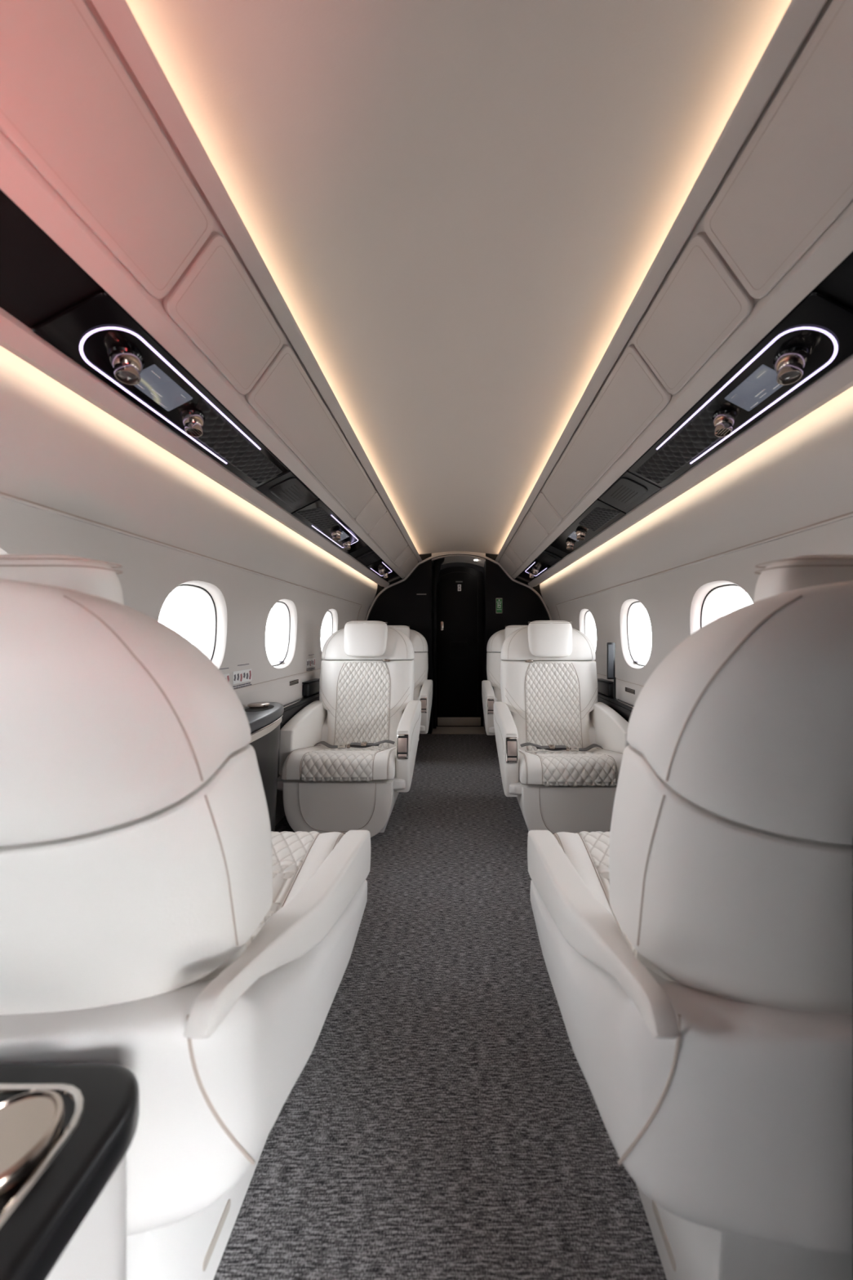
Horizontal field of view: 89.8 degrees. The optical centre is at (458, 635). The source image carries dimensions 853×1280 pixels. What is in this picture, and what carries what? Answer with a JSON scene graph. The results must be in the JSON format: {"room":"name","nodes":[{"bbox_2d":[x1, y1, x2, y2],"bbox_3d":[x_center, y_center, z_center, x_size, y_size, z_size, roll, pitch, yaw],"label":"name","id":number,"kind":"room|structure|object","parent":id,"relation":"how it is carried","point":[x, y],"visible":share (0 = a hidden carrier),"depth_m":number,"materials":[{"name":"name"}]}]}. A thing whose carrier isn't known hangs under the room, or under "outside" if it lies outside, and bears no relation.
{"room":"aircraft cabin","nodes":[
{"label":"aircraft cabin","id":0,"kind":"room"},
{"bbox_2d":[0,0,207,290],"bbox_3d":[-0.390,-0.534,0.160,0.072,0.099,0.893,0,0,0],"label":"trim","id":1,"kind":"structure","parent":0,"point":[72,0],"depth_m":0.48,"materials":[{"name":"beige"}]},
{"bbox_2d":[0,0,213,298],"bbox_3d":[-0.394,-0.538,0.160,0.091,0.120,0.914,0,0,0],"label":"panel","id":2,"kind":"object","parent":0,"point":[59,88],"depth_m":0.46,"materials":[{"name":"white plastic"}]},
{"bbox_2d":[0,346,377,825],"bbox_3d":[-0.774,0.180,1.025,0.219,1.300,4.950,0,0,0],"label":"wall","id":3,"kind":"structure","parent":0,"point":[60,451],"depth_m":1.01,"materials":[{"name":"grey plastic"}]},
{"bbox_2d":[31,289,288,487],"bbox_3d":[-0.527,-0.432,0.887,0.104,0.072,0.626,0,0,0],"label":"panel","id":4,"kind":"object","parent":3,"relation":"attached to","point":[95,331],"visible":1,"depth_m":0.73,"materials":[{"name":"black plastic"}]},
{"bbox_2d":[107,343,144,385],"bbox_3d":[-0.523,-0.425,0.670,0.047,0.054,0.047,0,0,0],"label":"light","id":5,"kind":"object","parent":4,"relation":"attached to","point":[126,362],"depth_m":0.66,"materials":[{"name":"silver metal"}]},
{"bbox_2d":[0,491,361,605],"bbox_3d":[-0.731,-0.223,0.885,0.010,0.004,4.670,0,0,0],"label":"trim","id":6,"kind":"structure","parent":3,"relation":"attached to","point":[6,497],"depth_m":0.94,"materials":[{"name":"grey plastic"}]},
{"bbox_2d":[158,584,216,660],"bbox_3d":[-0.829,-0.006,1.270,0.079,0.289,0.314,0,0,0],"label":"window","id":7,"kind":"structure","parent":3,"relation":"in","point":[188,610],"depth_m":1.35,"materials":[{"name":"white glass"}]},
{"bbox_2d":[0,189,381,558],"bbox_3d":[-0.530,-0.460,1.025,0.108,0.104,4.950,0,0,0],"label":"trim","id":8,"kind":"structure","parent":3,"relation":"attached to","point":[38,279],"depth_m":0.53,"materials":[{"name":"black plastic"}]},
{"bbox_2d":[0,307,389,587],"bbox_3d":[-0.602,-0.421,1.025,0.068,0.073,4.950,0,0,0],"label":"trim","id":9,"kind":"structure","parent":3,"relation":"attached to","point":[15,337],"depth_m":0.79,"materials":[{"name":"white plastic"}]},
{"bbox_2d":[218,667,229,682],"bbox_3d":[-0.782,0.151,1.405,0.003,0.082,0.100,0,0,0],"label":"placard","id":10,"kind":"object","parent":3,"relation":"attached to","point":[227,676],"visible":0.05,"depth_m":1.44,"materials":[{"name":"white plastic"}]},
{"bbox_2d":[232,663,251,688],"bbox_3d":[-0.782,0.147,1.545,0.003,0.082,0.132,0,0,0],"label":"placard","id":11,"kind":"object","parent":3,"relation":"attached to","point":[242,676],"visible":0.97,"depth_m":1.54,"materials":[{"name":"white plastic"}]},
{"bbox_2d":[233,668,320,707],"bbox_3d":[-0.778,0.313,1.025,0.013,0.244,4.950,0,0,0],"label":"trim","id":12,"kind":"structure","parent":3,"relation":"attached to","point":[280,691],"depth_m":1.82,"materials":[{"name":"grey plastic"}]},
{"bbox_2d":[265,600,290,666],"bbox_3d":[-0.829,-0.006,1.890,0.079,0.289,0.314,0,0,0],"label":"window","id":13,"kind":"structure","parent":3,"relation":"in","point":[277,625],"depth_m":1.98,"materials":[{"name":"white glass"}]},
{"bbox_2d":[255,470,318,512],"bbox_3d":[-0.525,-0.440,1.329,0.100,0.052,0.246,0,0,0],"label":"speaker","id":14,"kind":"object","parent":3,"relation":"attached to","point":[286,490],"visible":1,"depth_m":1.30},
{"bbox_2d":[289,679,298,685],"bbox_3d":[-0.771,0.222,2.000,0.004,0.020,0.104,0,0,0],"label":"air vent","id":15,"kind":"object","parent":3,"relation":"attached to","point":[295,682],"visible":1,"depth_m":2.00,"materials":[{"name":"grey plastic"}]},
{"bbox_2d":[280,692,319,729],"bbox_3d":[-0.754,0.408,2.580,0.034,0.205,1.800,0,0,0],"label":"ledge","id":16,"kind":"object","parent":3,"relation":"attached to","point":[291,709],"visible":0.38,"depth_m":1.93,"materials":[{"name":"black plastic"}]},
{"bbox_2d":[302,678,319,697],"bbox_3d":[-0.754,0.269,2.200,0.033,0.074,0.200,0,0,0],"label":"console","id":17,"kind":"object","parent":16,"relation":"on","point":[310,687],"visible":0.84,"depth_m":2.14,"materials":[{"name":"black plastic"}]},
{"bbox_2d":[306,653,315,671],"bbox_3d":[-0.782,0.144,2.260,0.003,0.082,0.132,0,0,0],"label":"placard","id":18,"kind":"object","parent":3,"relation":"attached to","point":[309,662],"visible":1,"depth_m":2.25,"materials":[{"name":"white plastic"}]},
{"bbox_2d":[320,610,333,651],"bbox_3d":[-0.829,-0.006,2.580,0.079,0.289,0.314,0,0,0],"label":"window","id":19,"kind":"structure","parent":3,"relation":"in","point":[326,628],"depth_m":2.70,"materials":[{"name":"white glass"}]},
{"bbox_2d":[290,498,367,554],"bbox_3d":[-0.523,-0.433,1.829,0.104,0.069,0.744,0,0,0],"label":"panel","id":20,"kind":"object","parent":3,"relation":"attached to","point":[317,514],"visible":1,"depth_m":1.70,"materials":[{"name":"black plastic"}]},
{"bbox_2d":[342,538,351,550],"bbox_3d":[-0.522,-0.425,1.990,0.043,0.052,0.043,0,0,0],"label":"light","id":21,"kind":"object","parent":20,"relation":"attached to","point":[346,543],"depth_m":1.97,"materials":[{"name":"silver metal"}]},
{"bbox_2d":[355,550,381,565],"bbox_3d":[-0.520,-0.443,2.470,0.100,0.048,0.260,0,0,0],"label":"speaker","id":22,"kind":"object","parent":3,"relation":"attached to","point":[369,557],"visible":0.98,"depth_m":2.44},
{"bbox_2d":[365,558,400,582],"bbox_3d":[-0.518,-0.435,3.035,0.104,0.067,0.850,0,0,0],"label":"panel","id":23,"kind":"object","parent":3,"relation":"attached to","point":[380,567],"visible":1,"depth_m":2.88,"materials":[{"name":"black plastic"}]},
{"bbox_2d":[382,571,388,578],"bbox_3d":[-0.518,-0.427,3.020,0.043,0.052,0.043,0,0,0],"label":"light","id":24,"kind":"object","parent":23,"relation":"attached to","point":[385,575],"depth_m":3.00,"materials":[{"name":"silver metal"}]},
{"bbox_2d":[163,231,284,394],"bbox_3d":[-0.393,-0.538,0.742,0.091,0.120,0.237,0,0,0],"label":"panel","id":25,"kind":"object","parent":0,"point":[219,306],"depth_m":0.71,"materials":[{"name":"white plastic"}]},
{"bbox_2d":[175,245,280,389],"bbox_3d":[-0.388,-0.534,0.742,0.073,0.099,0.216,0,0,0],"label":"trim","id":26,"kind":"structure","parent":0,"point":[218,246],"depth_m":0.69,"materials":[{"name":"beige plastic"}]},
{"bbox_2d":[83,0,417,560],"bbox_3d":[-0.408,-0.551,1.025,0.157,0.134,4.950,0,0,0],"label":"trim","id":27,"kind":"structure","parent":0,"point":[217,227],"depth_m":0.59,"materials":[{"name":"grey plastic"}]},
{"bbox_2d":[393,545,412,568],"bbox_3d":[-0.383,-0.539,2.950,0.104,0.120,0.254,0,0,0],"label":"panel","id":28,"kind":"structure","parent":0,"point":[407,552],"depth_m":2.93,"materials":[{"name":"white plastic"}]},
{"bbox_2d":[399,552,417,576],"bbox_3d":[-0.381,-0.539,3.285,0.106,0.119,0.404,0,0,0],"label":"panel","id":29,"kind":"structure","parent":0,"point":[411,562],"depth_m":3.26,"materials":[{"name":"white plastic"}]},
{"bbox_2d":[213,733,666,1279],"bbox_3d":[0.000,0.840,1.425,1.900,0.060,5.950,0,0,0],"label":"floor","id":30,"kind":"structure","parent":0,"point":[442,1120],"depth_m":0.73,"materials":[{"name":"grey carpet"}]},
{"bbox_2d":[0,1062,139,1279],"bbox_3d":[-0.509,0.576,-0.117,0.521,0.466,0.965,0,0,0],"label":"side table","id":31,"kind":"object","parent":30,"relation":"on","point":[68,1131],"visible":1,"depth_m":0.30,"materials":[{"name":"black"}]},
{"bbox_2d":[0,554,370,1279],"bbox_3d":[-0.474,0.361,0.706,0.525,0.897,0.719,0,0,0],"label":"seat","id":32,"kind":"object","parent":30,"relation":"on","point":[155,922],"visible":1,"depth_m":0.40,"materials":[{"name":"white leather"}]},
{"bbox_2d":[279,831,344,909],"bbox_3d":[-0.474,0.516,0.838,0.438,0.101,0.444,0,0,0],"label":"seat cushion","id":33,"kind":"object","parent":32,"relation":"on","point":[301,854],"depth_m":0.93,"materials":[{"name":"white leather"}]},
{"bbox_2d":[243,702,284,831],"bbox_3d":[-0.924,0.525,1.982,0.264,0.568,1.827,0,0,-19],"label":"base cabinet","id":34,"kind":"object","parent":30,"relation":"on","point":[264,718],"visible":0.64,"depth_m":1.42,"materials":[{"name":"black wood"}]},
{"bbox_2d":[244,702,274,711],"bbox_3d":[-0.700,0.250,1.500,0.084,0.016,0.136,0,0,0],"label":"cup holder","id":35,"kind":"object","parent":34,"relation":"on","point":[258,706],"depth_m":1.48,"materials":[{"name":"grey metal"}]},
{"bbox_2d":[276,620,421,837],"bbox_3d":[-0.465,0.368,1.993,0.540,0.883,0.698,0,0,0],"label":"seat","id":36,"kind":"object","parent":30,"relation":"on","point":[345,759],"visible":1,"depth_m":1.92,"materials":[{"name":"white leather"}]},
{"bbox_2d":[280,745,395,780],"bbox_3d":[-0.472,0.516,1.872,0.438,0.101,0.444,0,0,0],"label":"seat cushion","id":37,"kind":"object","parent":36,"relation":"on","point":[301,762],"depth_m":1.66,"materials":[{"name":"white leather"}]},
{"bbox_2d":[386,625,432,733],"bbox_3d":[-0.465,0.368,3.003,0.540,0.883,0.698,0,0,0],"label":"seat","id":38,"kind":"object","parent":30,"relation":"on","point":[423,689],"visible":0.09,"depth_m":3.14,"materials":[{"name":"white leather"}]},
{"bbox_2d":[481,625,528,741],"bbox_3d":[0.443,0.368,2.963,0.540,0.883,0.698,0,0,0],"label":"seat","id":39,"kind":"object","parent":30,"relation":"on","point":[491,687],"visible":0.05,"depth_m":3.10,"materials":[{"name":"white leather"}]},
{"bbox_2d":[493,620,629,833],"bbox_3d":[0.448,0.368,1.943,0.540,0.883,0.698,0,0,0],"label":"seat","id":40,"kind":"object","parent":30,"relation":"on","point":[560,749],"visible":0.96,"depth_m":2.01,"materials":[{"name":"white leather"}]},
{"bbox_2d":[518,747,622,784],"bbox_3d":[0.455,0.516,1.822,0.438,0.101,0.444,0,0,0],"label":"seat cushion","id":41,"kind":"object","parent":40,"relation":"on","point":[536,766],"depth_m":1.61,"materials":[{"name":"white leather"}]},
{"bbox_2d":[527,554,852,1279],"bbox_3d":[0.428,0.361,0.706,0.525,0.897,0.719,0,0,0],"label":"seat","id":42,"kind":"object","parent":30,"relation":"on","point":[697,949],"visible":1,"depth_m":0.39,"materials":[{"name":"white leather"}]},
{"bbox_2d":[553,831,625,937],"bbox_3d":[0.428,0.516,0.838,0.438,0.101,0.444,0,0,0],"label":"seat cushion","id":43,"kind":"object","parent":42,"relation":"on","point":[588,853],"depth_m":0.92,"materials":[{"name":"white leather"}]},
{"bbox_2d":[125,0,791,554],"bbox_3d":[0.000,-0.664,1.025,0.849,0.149,4.950,0,0,0],"label":"ceiling","id":44,"kind":"structure","parent":0,"point":[458,208],"depth_m":0.63,"materials":[{"name":"white plastic"}]},
{"bbox_2d":[367,551,550,733],"bbox_3d":[0.000,-0.045,3.525,2.000,1.710,0.040,0,0,0],"label":"wall","id":45,"kind":"structure","parent":0,"point":[408,602],"depth_m":3.50,"materials":[{"name":"black plastic"}]},
{"bbox_2d":[88,0,422,562],"bbox_3d":[-0.332,-0.616,1.025,0.030,0.033,4.950,0,0,0],"label":"trim","id":46,"kind":"structure","parent":45,"relation":"attached to","point":[117,16],"depth_m":0.57,"materials":[{"name":"white plastic"}]},
{"bbox_2d":[245,344,375,518],"bbox_3d":[-0.389,-0.538,1.314,0.097,0.120,0.896,0,0,0],"label":"trim","id":47,"kind":"structure","parent":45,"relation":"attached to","point":[286,397],"depth_m":1.09,"materials":[{"name":"white plastic"}]},
{"bbox_2d":[354,492,386,533],"bbox_3d":[-0.388,-0.539,1.897,0.098,0.120,0.259,0,0,0],"label":"trim","id":48,"kind":"structure","parent":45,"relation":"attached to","point":[372,513],"depth_m":1.88,"materials":[{"name":"white plastic"}]},
{"bbox_2d":[368,511,408,561],"bbox_3d":[-0.385,-0.539,2.425,0.103,0.120,0.784,0,0,0],"label":"trim","id":49,"kind":"structure","parent":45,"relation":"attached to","point":[385,533],"depth_m":2.33,"materials":[{"name":"white plastic"}]},
{"bbox_2d":[431,560,433,731],"bbox_3d":[-0.242,0.030,3.673,0.040,1.560,0.254,0,0,0],"label":"trim","id":50,"kind":"structure","parent":45,"relation":"attached to","point":[432,561],"depth_m":3.70,"materials":[{"name":"black"}]},
{"bbox_2d":[433,557,444,728],"bbox_3d":[-0.165,0.058,3.630,0.100,1.465,0.060,0,0,0],"label":"door frame","id":51,"kind":"structure","parent":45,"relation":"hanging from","point":[437,563],"depth_m":3.60,"materials":[{"name":"black"}]},
{"bbox_2d":[364,551,551,620],"bbox_3d":[0.000,0.065,3.493,1.560,1.490,0.007,0,0,0],"label":"trim","id":52,"kind":"structure","parent":45,"relation":"attached to","point":[453,553],"depth_m":3.49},
{"bbox_2d":[431,726,485,733],"bbox_3d":[0.000,0.807,3.618,0.442,0.006,0.265,0,0,0],"label":"trim","id":53,"kind":"structure","parent":45,"relation":"attached to","point":[439,730],"depth_m":3.61,"materials":[{"name":"grey carpet"}]},
{"bbox_2d":[432,555,484,567],"bbox_3d":[0.000,-0.657,3.627,0.444,0.125,0.245,0,0,0],"label":"trim","id":54,"kind":"structure","parent":45,"relation":"attached to","point":[458,558],"depth_m":3.69,"materials":[{"name":"grey plastic"}]},
{"bbox_2d":[436,566,483,726],"bbox_3d":[0.000,0.102,3.753,0.440,1.415,0.063,0,0,0],"label":"door","id":55,"kind":"structure","parent":45,"relation":"in","point":[460,614],"depth_m":3.75,"materials":[{"name":"black"}]},
{"bbox_2d":[457,584,461,591],"bbox_3d":[0.007,-0.416,3.748,0.030,0.058,0.004,0,0,0],"label":"placard","id":56,"kind":"object","parent":55,"relation":"attached to","point":[459,585],"visible":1,"depth_m":3.75,"materials":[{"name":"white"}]},
{"bbox_2d":[483,560,485,732],"bbox_3d":[0.242,0.030,3.673,0.040,1.560,0.254,0,0,0],"label":"door frame","id":57,"kind":"structure","parent":45,"relation":"attached to","point":[484,567],"depth_m":3.66,"materials":[{"name":"black"}]},
{"bbox_2d":[495,598,502,613],"bbox_3d":[0.333,-0.241,3.502,0.058,0.126,0.007,0,0,0],"label":"sign","id":58,"kind":"object","parent":45,"relation":"attached to","point":[499,602],"visible":1,"depth_m":3.50,"materials":[{"name":"green plastic"}]},
{"bbox_2d":[498,552,518,576],"bbox_3d":[0.381,-0.539,3.285,0.106,0.119,0.404,0,0,0],"label":"trim","id":59,"kind":"structure","parent":45,"relation":"attached to","point":[505,562],"depth_m":3.26,"materials":[{"name":"white plastic"}]},
{"bbox_2d":[509,511,549,562],"bbox_3d":[0.385,-0.539,2.425,0.103,0.120,0.784,0,0,0],"label":"trim","id":60,"kind":"structure","parent":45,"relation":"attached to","point":[531,534],"depth_m":2.33,"materials":[{"name":"white plastic"}]},
{"bbox_2d":[530,492,563,533],"bbox_3d":[0.388,-0.539,1.897,0.098,0.120,0.259,0,0,0],"label":"trim","id":61,"kind":"structure","parent":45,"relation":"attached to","point":[543,512],"depth_m":1.88,"materials":[{"name":"white plastic"}]},
{"bbox_2d":[495,0,827,561],"bbox_3d":[0.332,-0.616,1.025,0.030,0.033,4.950,0,0,0],"label":"trim","id":62,"kind":"structure","parent":45,"relation":"attached to","point":[800,16],"depth_m":0.57,"materials":[{"name":"white plastic"}]},
{"bbox_2d":[498,0,834,561],"bbox_3d":[0.408,-0.551,1.025,0.157,0.134,4.950,0,0,0],"label":"trim","id":63,"kind":"structure","parent":45,"relation":"attached to","point":[700,227],"depth_m":0.59,"materials":[{"name":"grey plastic"}]},
{"bbox_2d":[636,245,741,389],"bbox_3d":[0.388,-0.534,0.742,0.073,0.099,0.216,0,0,0],"label":"trim","id":64,"kind":"structure","parent":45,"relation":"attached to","point":[695,246],"depth_m":0.69,"materials":[{"name":"beige"}]},
{"bbox_2d":[709,0,852,289],"bbox_3d":[0.390,-0.534,0.160,0.072,0.099,0.893,0,0,0],"label":"trim","id":65,"kind":"structure","parent":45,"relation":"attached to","point":[845,0],"depth_m":0.51,"materials":[{"name":"beige"}]},
{"bbox_2d":[440,562,483,573],"bbox_3d":[0.000,-0.045,4.080,2.000,1.710,0.060,0,0,0],"label":"wall","id":66,"kind":"structure","parent":0,"point":[477,567],"depth_m":4.05,"materials":[{"name":"black"}]},
{"bbox_2d":[505,545,523,568],"bbox_3d":[0.383,-0.539,2.950,0.104,0.120,0.254,0,0,0],"label":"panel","id":67,"kind":"structure","parent":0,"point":[512,555],"depth_m":2.93,"materials":[{"name":"white plastic"}]},
{"bbox_2d":[542,353,662,515],"bbox_3d":[0.385,-0.535,1.314,0.078,0.099,0.875,0,0,0],"label":"trim","id":68,"kind":"structure","parent":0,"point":[628,353],"depth_m":1.05,"materials":[{"name":"beige plastic"}]},
{"bbox_2d":[542,344,671,518],"bbox_3d":[0.389,-0.538,1.314,0.097,0.120,0.896,0,0,0],"label":"panel","id":69,"kind":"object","parent":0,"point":[631,397],"depth_m":1.09,"materials":[{"name":"white plastic"}]},
{"bbox_2d":[633,231,754,394],"bbox_3d":[0.393,-0.538,0.742,0.091,0.120,0.237,0,0,0],"label":"panel","id":70,"kind":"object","parent":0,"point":[698,305],"depth_m":0.71,"materials":[{"name":"white plastic"}]},
{"bbox_2d":[539,386,852,685],"bbox_3d":[0.774,0.180,1.025,0.219,1.300,4.950,0,0,0],"label":"wall","id":71,"kind":"structure","parent":0,"point":[802,476],"depth_m":1.17,"materials":[{"name":"grey plastic"}]},
{"bbox_2d":[515,558,551,582],"bbox_3d":[0.518,-0.435,3.035,0.104,0.067,0.850,0,0,0],"label":"panel","id":72,"kind":"object","parent":71,"relation":"attached to","point":[536,567],"visible":1,"depth_m":2.88,"materials":[{"name":"black plastic"}]},
{"bbox_2d":[528,571,534,578],"bbox_3d":[0.518,-0.427,3.020,0.043,0.052,0.043,0,0,0],"label":"light","id":73,"kind":"object","parent":72,"relation":"attached to","point":[531,573],"depth_m":3.00,"materials":[{"name":"silver metal"}]},
{"bbox_2d":[536,550,562,565],"bbox_3d":[0.520,-0.443,2.470,0.100,0.048,0.260,0,0,0],"label":"speaker","id":74,"kind":"object","parent":71,"relation":"attached to","point":[549,558],"visible":1,"depth_m":2.44},
{"bbox_2d":[550,498,626,554],"bbox_3d":[0.523,-0.433,1.829,0.104,0.069,0.744,0,0,0],"label":"panel","id":75,"kind":"object","parent":71,"relation":"attached to","point":[600,514],"visible":1,"depth_m":1.70,"materials":[{"name":"black plastic"}]},
{"bbox_2d":[565,538,574,550],"bbox_3d":[0.522,-0.425,1.990,0.043,0.052,0.043,0,0,0],"label":"light","id":76,"kind":"object","parent":75,"relation":"attached to","point":[570,542],"depth_m":1.97,"materials":[{"name":"silver metal"}]},
{"bbox_2d":[584,610,596,651],"bbox_3d":[0.829,-0.006,2.580,0.079,0.289,0.314,0,0,0],"label":"window","id":77,"kind":"structure","parent":71,"relation":"in","point":[590,631],"depth_m":2.70,"materials":[{"name":"white glass"}]},
{"bbox_2d":[597,692,634,722],"bbox_3d":[0.754,0.408,2.580,0.034,0.205,1.800,0,0,0],"label":"ledge","id":78,"kind":"object","parent":71,"relation":"attached to","point":[624,708],"visible":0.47,"depth_m":1.97,"materials":[{"name":"black plastic"}]},
{"bbox_2d":[597,678,613,697],"bbox_3d":[0.754,0.269,2.200,0.033,0.074,0.200,0,0,0],"label":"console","id":79,"kind":"object","parent":78,"relation":"on","point":[606,687],"visible":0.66,"depth_m":2.15,"materials":[{"name":"black plastic"}]},
{"bbox_2d":[607,642,615,699],"bbox_3d":[0.726,0.170,2.026,0.040,0.270,0.016,0,0,0],"label":"monitor","id":80,"kind":"object","parent":78,"relation":"on","point":[611,646],"visible":1,"depth_m":2.02,"materials":[{"name":"black"}]},
{"bbox_2d":[596,673,643,705],"bbox_3d":[0.778,0.340,1.025,0.013,0.244,4.950,0,0,0],"label":"wall panel","id":81,"kind":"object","parent":71,"relation":"attached to","point":[620,693],"depth_m":1.98,"materials":[{"name":"grey plastic"}]},
{"bbox_2d":[598,673,644,686],"bbox_3d":[0.784,0.216,1.025,0.004,0.002,4.950,0,0,0],"label":"trim","id":82,"kind":"structure","parent":71,"relation":"attached to","point":[598,673],"depth_m":1.98,"materials":[{"name":"beige plastic"}]},
{"bbox_2d":[598,470,661,512],"bbox_3d":[0.525,-0.440,1.329,0.100,0.052,0.246,0,0,0],"label":"speaker","id":83,"kind":"object","parent":71,"relation":"attached to","point":[630,490],"visible":1,"depth_m":1.30},
{"bbox_2d":[625,687,635,694],"bbox_3d":[0.771,0.250,1.920,0.004,0.020,0.104,0,0,0],"label":"air vent","id":84,"kind":"object","parent":71,"relation":"attached to","point":[628,690],"visible":1,"depth_m":1.91,"materials":[{"name":"grey metal"}]},
{"bbox_2d":[626,600,652,666],"bbox_3d":[0.829,-0.006,1.890,0.079,0.289,0.314,0,0,0],"label":"window","id":85,"kind":"structure","parent":71,"relation":"in","point":[638,623],"depth_m":1.98,"materials":[{"name":"white glass"}]},
{"bbox_2d":[528,354,852,587],"bbox_3d":[0.602,-0.421,1.025,0.068,0.073,4.950,0,0,0],"label":"trim","id":86,"kind":"structure","parent":71,"relation":"attached to","point":[839,379],"depth_m":0.92,"materials":[{"name":"white plastic"}]},
{"bbox_2d":[540,251,852,558],"bbox_3d":[0.530,-0.460,1.025,0.108,0.104,4.950,0,0,0],"label":"trim","id":87,"kind":"structure","parent":71,"relation":"attached to","point":[838,284],"depth_m":0.56,"materials":[{"name":"black plastic"}]},
{"bbox_2d":[555,511,852,605],"bbox_3d":[0.731,-0.223,0.885,0.010,0.004,4.670,0,0,0],"label":"trim","id":88,"kind":"structure","parent":71,"relation":"attached to","point":[849,516],"depth_m":1.08,"materials":[{"name":"grey plastic"}]},
{"bbox_2d":[700,584,752,627],"bbox_3d":[0.829,-0.006,1.270,0.079,0.289,0.314,0,0,0],"label":"window","id":89,"kind":"structure","parent":71,"relation":"in","point":[722,600],"depth_m":1.34,"materials":[{"name":"white glass"}]},
{"bbox_2d":[628,289,852,487],"bbox_3d":[0.527,-0.432,0.887,0.104,0.072,0.626,0,0,0],"label":"panel","id":90,"kind":"object","parent":71,"relation":"attached to","point":[815,336],"visible":1,"depth_m":0.74,"materials":[{"name":"black plastic"}]},
{"bbox_2d":[773,344,808,385],"bbox_3d":[0.523,-0.425,0.670,0.047,0.054,0.047,0,0,0],"label":"light","id":91,"kind":"object","parent":90,"relation":"attached to","point":[790,362],"depth_m":0.66,"materials":[{"name":"silver metal"}]},
{"bbox_2d":[704,0,852,298],"bbox_3d":[0.394,-0.538,0.160,0.091,0.120,0.914,0,0,0],"label":"panel","id":92,"kind":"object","parent":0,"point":[802,164],"depth_m":0.49,"materials":[{"name":"white plastic"}]},
{"bbox_3d":[0.000,-0.045,-1.480,2.000,1.710,0.060,0,0,0],"label":"wall","id":93,"kind":"structure","parent":0,"visible":0},
{"bbox_2d":[0,130,405,578],"bbox_3d":[-0.460,-0.480,1.025,0.054,0.041,4.950,0,0,0],"label":"trim","id":94,"kind":"structure","parent":93,"relation":"attached to","point":[20,180],"depth_m":0.59,"materials":[{"name":"white plastic"}]},
{"bbox_2d":[511,200,852,578],"bbox_3d":[0.460,-0.480,1.025,0.054,0.041,4.950,0,0,0],"label":"trim","id":95,"kind":"structure","parent":93,"relation":"attached to","point":[835,244],"depth_m":0.68,"materials":[{"name":"white plastic"}]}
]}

